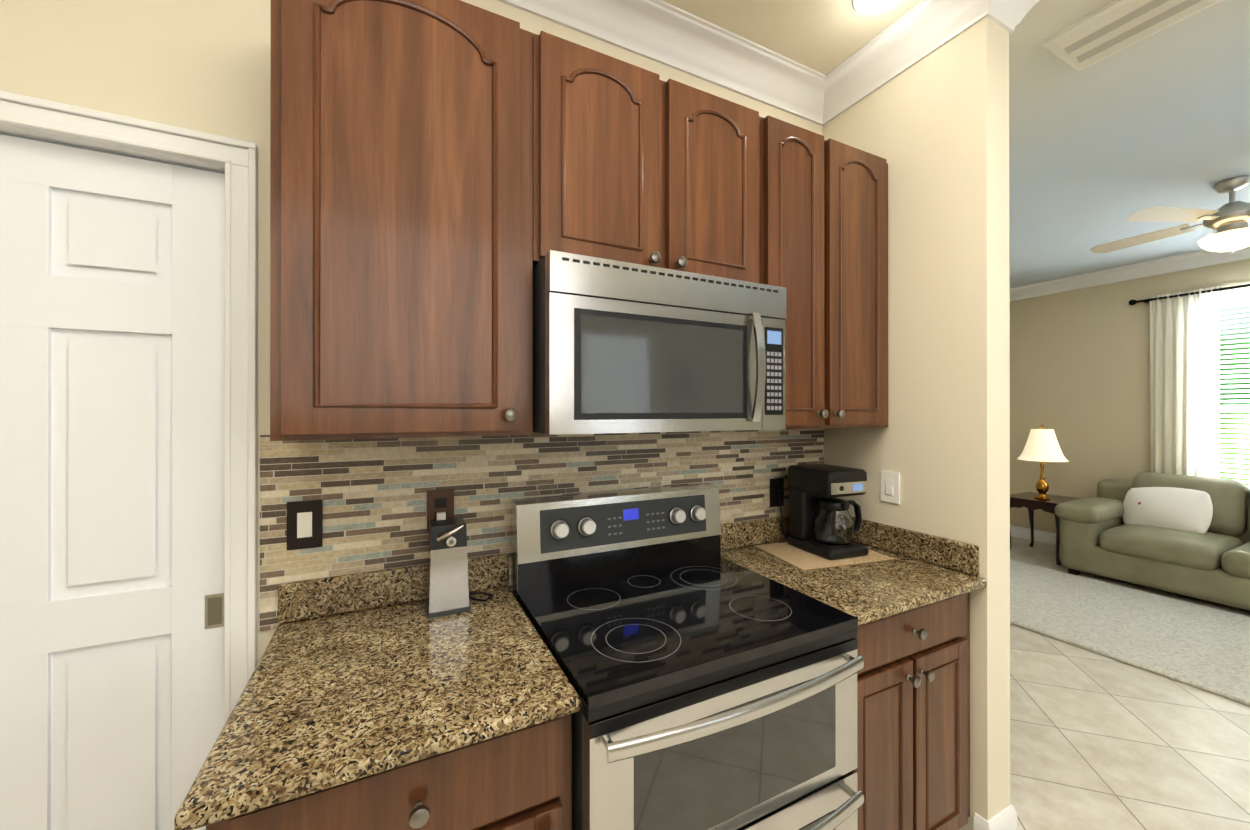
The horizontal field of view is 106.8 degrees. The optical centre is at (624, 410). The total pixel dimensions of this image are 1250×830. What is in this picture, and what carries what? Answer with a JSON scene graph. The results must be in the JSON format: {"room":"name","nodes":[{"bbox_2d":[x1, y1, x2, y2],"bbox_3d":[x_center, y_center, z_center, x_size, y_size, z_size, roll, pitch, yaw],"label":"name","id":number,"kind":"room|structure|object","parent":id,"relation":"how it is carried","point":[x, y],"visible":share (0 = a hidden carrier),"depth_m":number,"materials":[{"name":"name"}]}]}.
{"room":"kitchen","nodes":[
{"label":"kitchen","id":0,"kind":"room"},
{"bbox_2d":[0,0,823,663],"bbox_3d":[-1.031,0.023,1.211,4.520,2.880,0.120,0,0,-26],"label":"wall","id":1,"kind":"structure","parent":0,"point":[204,66],"depth_m":1.13,"materials":[{"name":"beige paint"}]},
{"bbox_2d":[0,134,224,829],"bbox_3d":[-1.359,0.423,1.038,0.750,2.056,0.037,0,0,-26],"label":"pocket door","id":2,"kind":"structure","parent":1,"relation":"in","point":[112,348],"depth_m":1.09,"materials":[{"name":"white wood"}]},
{"bbox_2d":[0,91,257,724],"bbox_3d":[-1.357,0.394,1.035,0.884,2.136,0.144,0,0,-26],"label":"door frame","id":3,"kind":"structure","parent":1,"relation":"attached to","point":[235,161],"depth_m":1.15,"materials":[{"name":"white wood"}]},
{"bbox_2d":[270,0,569,440],"bbox_3d":[-0.512,-0.453,1.213,0.616,1.032,0.337,0,0,-26],"label":"upper cabinet","id":4,"kind":"object","parent":1,"relation":"attached to","point":[446,176],"depth_m":1.05,"materials":[{"name":"brown wood"}]},
{"bbox_2d":[260,428,823,630],"bbox_3d":[-0.019,0.314,1.641,2.042,0.500,0.007,0,0,-26],"label":"tile backsplash","id":5,"kind":"structure","parent":1,"relation":"attached to","point":[371,494],"depth_m":1.41,"materials":[{"name":"tile"}]},
{"bbox_2d":[287,500,322,549],"bbox_3d":[-0.843,0.301,1.222,0.078,0.125,0.010,0,0,-26],"label":"switch plate","id":6,"kind":"object","parent":5,"relation":"attached to","point":[304,524],"visible":1,"depth_m":1.22,"materials":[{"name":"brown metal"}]},
{"bbox_2d":[427,489,453,530],"bbox_3d":[-0.544,0.293,1.372,0.074,0.118,0.008,0,0,-26],"label":"electrical outlet plate","id":7,"kind":"object","parent":5,"relation":"attached to","point":[441,500],"visible":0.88,"depth_m":1.37,"materials":[{"name":"brown plastic"}]},
{"bbox_2d":[770,478,783,506],"bbox_3d":[0.642,0.346,1.960,0.074,0.118,0.008,0,0,-26],"label":"electrical outlet plate","id":8,"kind":"object","parent":5,"relation":"attached to","point":[776,483],"visible":0.83,"depth_m":1.95,"materials":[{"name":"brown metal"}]},
{"bbox_2d":[498,0,837,125],"bbox_3d":[-1.004,-1.353,1.101,4.290,0.128,0.106,0,0,-26],"label":"crown molding","id":9,"kind":"structure","parent":1,"relation":"attached to","point":[667,34],"depth_m":1.73,"materials":[{"name":"white wood"}]},
{"bbox_2d":[570,41,773,285],"bbox_3d":[0.043,-0.676,1.489,0.762,0.584,0.337,0,0,-26],"label":"upper cabinet","id":10,"kind":"object","parent":1,"relation":"attached to","point":[671,174],"depth_m":1.35,"materials":[{"name":"brown wood"}]},
{"bbox_2d":[533,250,785,434],"bbox_3d":[0.075,-0.160,1.435,0.754,0.437,0.456,0,0,-26],"label":"over-the-range microwave","id":11,"kind":"object","parent":10,"relation":"attached to","point":[622,347],"visible":1,"depth_m":1.22,"materials":[{"name":"grey metal"}]},
{"bbox_2d":[774,118,845,428],"bbox_3d":[0.542,-0.452,1.736,0.348,1.032,0.337,0,0,-26],"label":"upper cabinet","id":12,"kind":"object","parent":1,"relation":"attached to","point":[810,170],"depth_m":1.60,"materials":[{"name":"brown wood"}]},
{"bbox_2d":[846,145,887,427],"bbox_3d":[0.776,-0.452,1.852,0.430,1.032,0.337,0,0,-26],"label":"upper cabinet","id":13,"kind":"object","parent":1,"relation":"attached to","point":[866,173],"depth_m":1.74,"materials":[{"name":"brown wood"}]},
{"bbox_2d":[824,17,1009,829],"bbox_3d":[1.104,0.024,1.835,0.140,2.880,0.640,0,0,-26],"label":"wall","id":14,"kind":"structure","parent":0,"point":[932,128],"depth_m":1.60,"materials":[{"name":"beige paint"}]},
{"bbox_2d":[881,471,899,503],"bbox_3d":[1.032,0.299,1.810,0.010,0.120,0.075,0,0,-26],"label":"light switch","id":15,"kind":"object","parent":14,"relation":"attached to","point":[890,487],"visible":1,"depth_m":1.80,"materials":[{"name":"white plastic"}]},
{"bbox_2d":[826,0,1037,114],"bbox_3d":[1.057,-1.352,1.688,0.136,0.128,0.626,0,0,-26],"label":"crown molding","id":16,"kind":"structure","parent":14,"relation":"attached to","point":[928,25],"depth_m":1.71,"materials":[{"name":"white wood"}]},
{"bbox_2d":[973,804,1016,829],"bbox_3d":[0.613,1.404,2.971,0.034,0.124,3.144,0,0,-26],"label":"baseboard","id":17,"kind":"structure","parent":14,"relation":"attached to","point":[1005,818],"depth_m":1.54,"materials":[{"name":"white wood"}]},
{"bbox_2d":[998,0,1039,33],"bbox_3d":[0.695,-1.350,2.915,0.126,0.128,3.146,0,0,-26],"label":"crown molding","id":18,"kind":"structure","parent":14,"relation":"attached to","point":[1010,24],"depth_m":1.56,"materials":[{"name":"white wood"}]},
{"bbox_2d":[662,0,1249,287],"bbox_3d":[1.509,-1.447,1.234,9.390,0.060,7.340,0,0,-26],"label":"ceiling","id":19,"kind":"structure","parent":0,"point":[1101,151],"depth_m":2.24,"materials":[{"name":"paint"}]},
{"bbox_2d":[852,0,902,15],"bbox_3d":[0.870,-1.411,1.565,0.188,0.010,0.188,0,0,-26],"label":"recessed light","id":20,"kind":"object","parent":19,"relation":"in","point":[869,7],"visible":1,"depth_m":1.62,"materials":[{"name":"white"}]},
{"bbox_2d":[1042,0,1221,70],"bbox_3d":[1.877,-1.403,1.573,0.310,0.026,0.620,0,0,-26],"label":"ceiling vent","id":21,"kind":"object","parent":19,"relation":"in","point":[1108,30],"visible":0.96,"depth_m":1.70,"materials":[{"name":"white metal"}]},
{"bbox_2d":[1090,176,1249,252],"bbox_3d":[3.736,-1.071,2.905,1.270,0.686,1.236,0,0,-26],"label":"ceiling fan","id":22,"kind":"object","parent":19,"relation":"hanging from","point":[1229,222],"visible":1,"depth_m":2.84,"materials":[{"name":"beige wood"}]},
{"bbox_2d":[1010,536,1249,829],"bbox_3d":[1.509,1.493,1.230,9.390,0.060,7.340,0,0,-26],"label":"floor","id":23,"kind":"structure","parent":0,"point":[1099,742],"depth_m":2.05,"materials":[{"name":"beige tile"}]},
{"bbox_2d":[206,714,571,829],"bbox_3d":[-0.479,1.021,1.046,0.568,0.884,0.646,0,0,-26],"label":"base cabinet","id":24,"kind":"object","parent":23,"relation":"on","point":[521,779],"visible":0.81,"depth_m":0.82,"materials":[{"name":"brown wood"}]},
{"bbox_2d":[174,553,580,829],"bbox_3d":[-0.489,0.512,1.044,0.588,0.132,0.644,0,0,-26],"label":"countertop","id":25,"kind":"structure","parent":24,"relation":"on","point":[355,676],"depth_m":0.91,"materials":[{"name":"stone"}]},
{"bbox_2d":[425,512,492,618],"bbox_3d":[-0.466,0.424,1.318,0.182,0.248,0.156,0,0,-26],"label":"can opener","id":26,"kind":"object","parent":25,"relation":"on","point":[448,593],"visible":1,"depth_m":1.25,"materials":[{"name":"grey metal"}]},
{"bbox_2d":[511,483,863,829],"bbox_3d":[0.138,0.870,1.307,0.755,1.186,0.720,0,0,-26],"label":"range","id":27,"kind":"object","parent":23,"relation":"on","point":[713,689],"visible":1,"depth_m":1.12,"materials":[{"name":"grey metal"}]},
{"bbox_2d":[854,592,969,829],"bbox_3d":[0.752,1.022,1.657,0.642,0.884,0.646,0,0,-26],"label":"base cabinet","id":28,"kind":"object","parent":23,"relation":"on","point":[912,769],"visible":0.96,"depth_m":1.40,"materials":[{"name":"brown wood"}]},
{"bbox_2d":[720,515,986,625],"bbox_3d":[0.752,0.513,1.659,0.644,0.132,0.644,0,0,-26],"label":"countertop","id":29,"kind":"structure","parent":28,"relation":"on","point":[922,569],"depth_m":1.57,"materials":[{"name":"stone"}]},
{"bbox_2d":[754,542,895,570],"bbox_3d":[0.757,0.547,1.789,0.400,0.004,0.305,0,0,-17],"label":"placemat","id":30,"kind":"object","parent":29,"relation":"on","point":[799,558],"visible":0.69,"depth_m":1.71,"materials":[{"name":"beige fabric"}]},
{"bbox_2d":[775,464,868,559],"bbox_3d":[0.788,0.383,1.849,0.223,0.322,0.299,0,0,-20],"label":"coffee maker","id":31,"kind":"object","parent":30,"relation":"on","point":[821,524],"visible":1,"depth_m":1.75,"materials":[{"name":"black plastic"}]},
{"bbox_2d":[1010,492,1082,564],"bbox_3d":[4.253,1.178,4.710,0.560,0.588,0.485,0,0,-26],"label":"end table","id":32,"kind":"object","parent":23,"relation":"on","point":[1030,501],"visible":0.42,"depth_m":4.62,"materials":[{"name":"brown wood"}]},
{"bbox_2d":[1017,425,1068,498],"bbox_3d":[4.189,0.512,4.660,0.390,0.742,0.390,0,0,-26],"label":"table lamp","id":33,"kind":"object","parent":32,"relation":"on","point":[1042,445],"visible":1,"depth_m":4.59,"materials":[{"name":"white fabric"}]},
{"bbox_2d":[1010,559,1249,705],"bbox_3d":[3.707,1.451,2.795,1.560,0.027,3.550,0,0,-26],"label":"shag rug","id":34,"kind":"object","parent":23,"relation":"on","point":[1205,648],"visible":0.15,"depth_m":3.09,"materials":[{"name":"beige carpet"}]},
{"bbox_2d":[1054,472,1249,610],"bbox_3d":[4.888,1.013,3.292,0.978,0.906,2.560,0,0,-26],"label":"sofa","id":35,"kind":"object","parent":23,"relation":"on","point":[1187,535],"visible":1,"depth_m":3.78,"materials":[{"name":"leather"}]},
{"bbox_2d":[1123,487,1212,533],"bbox_3d":[4.607,0.853,3.963,0.246,0.392,0.533,0,0,-26],"label":"throw pillow","id":36,"kind":"object","parent":35,"relation":"on","point":[1186,509],"depth_m":3.88,"materials":[{"name":"fabric"}]},
{"bbox_2d":[1010,258,1249,532],"bbox_3d":[5.634,0.027,3.346,0.120,2.880,7.220,0,0,-26],"label":"wall","id":37,"kind":"structure","parent":0,"point":[1080,372],"depth_m":4.82,"materials":[{"name":"beige paint"}]},
{"bbox_2d":[1010,525,1055,544],"bbox_3d":[5.594,1.404,3.274,0.014,0.124,7.070,0,0,-26],"label":"baseboard","id":38,"kind":"structure","parent":37,"relation":"attached to","point":[1020,532],"depth_m":5.23,"materials":[{"name":"white"}]},
{"bbox_2d":[1009,246,1249,300],"bbox_3d":[5.533,-1.349,3.298,0.106,0.128,6.980,0,0,-26],"label":"crown molding","id":39,"kind":"structure","parent":37,"relation":"attached to","point":[1202,258],"depth_m":4.52,"materials":[{"name":"white wood"}]},
{"bbox_2d":[1129,284,1249,477],"bbox_3d":[5.518,0.179,3.325,0.105,2.515,2.685,0,0,-26],"label":"curtain","id":40,"kind":"object","parent":37,"relation":"attached to","point":[1184,355],"visible":0.67,"depth_m":4.20,"materials":[{"name":"white fabric"}]},
{"bbox_2d":[1219,394,1249,477],"bbox_3d":[5.630,-0.018,3.310,0.120,1.870,1.860,0,0,-26],"label":"window","id":41,"kind":"structure","parent":37,"relation":"in","point":[1229,409],"depth_m":4.06,"materials":[{"name":"white"}]},
{"bbox_2d":[1219,298,1249,488],"bbox_3d":[5.609,-0.036,3.300,0.045,1.830,1.840,0,0,-26],"label":"window blinds","id":42,"kind":"object","parent":41,"relation":"attached to","point":[1235,303],"depth_m":4.00,"materials":[{"name":"white plastic"}]},
{"label":"outside","id":43,"kind":"structure","parent":0,"visible":0},
{"bbox_2d":[1219,306,1249,485],"bbox_3d":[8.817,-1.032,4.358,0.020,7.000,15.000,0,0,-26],"label":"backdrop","id":44,"kind":"structure","parent":43,"point":[1237,343],"depth_m":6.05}
]}

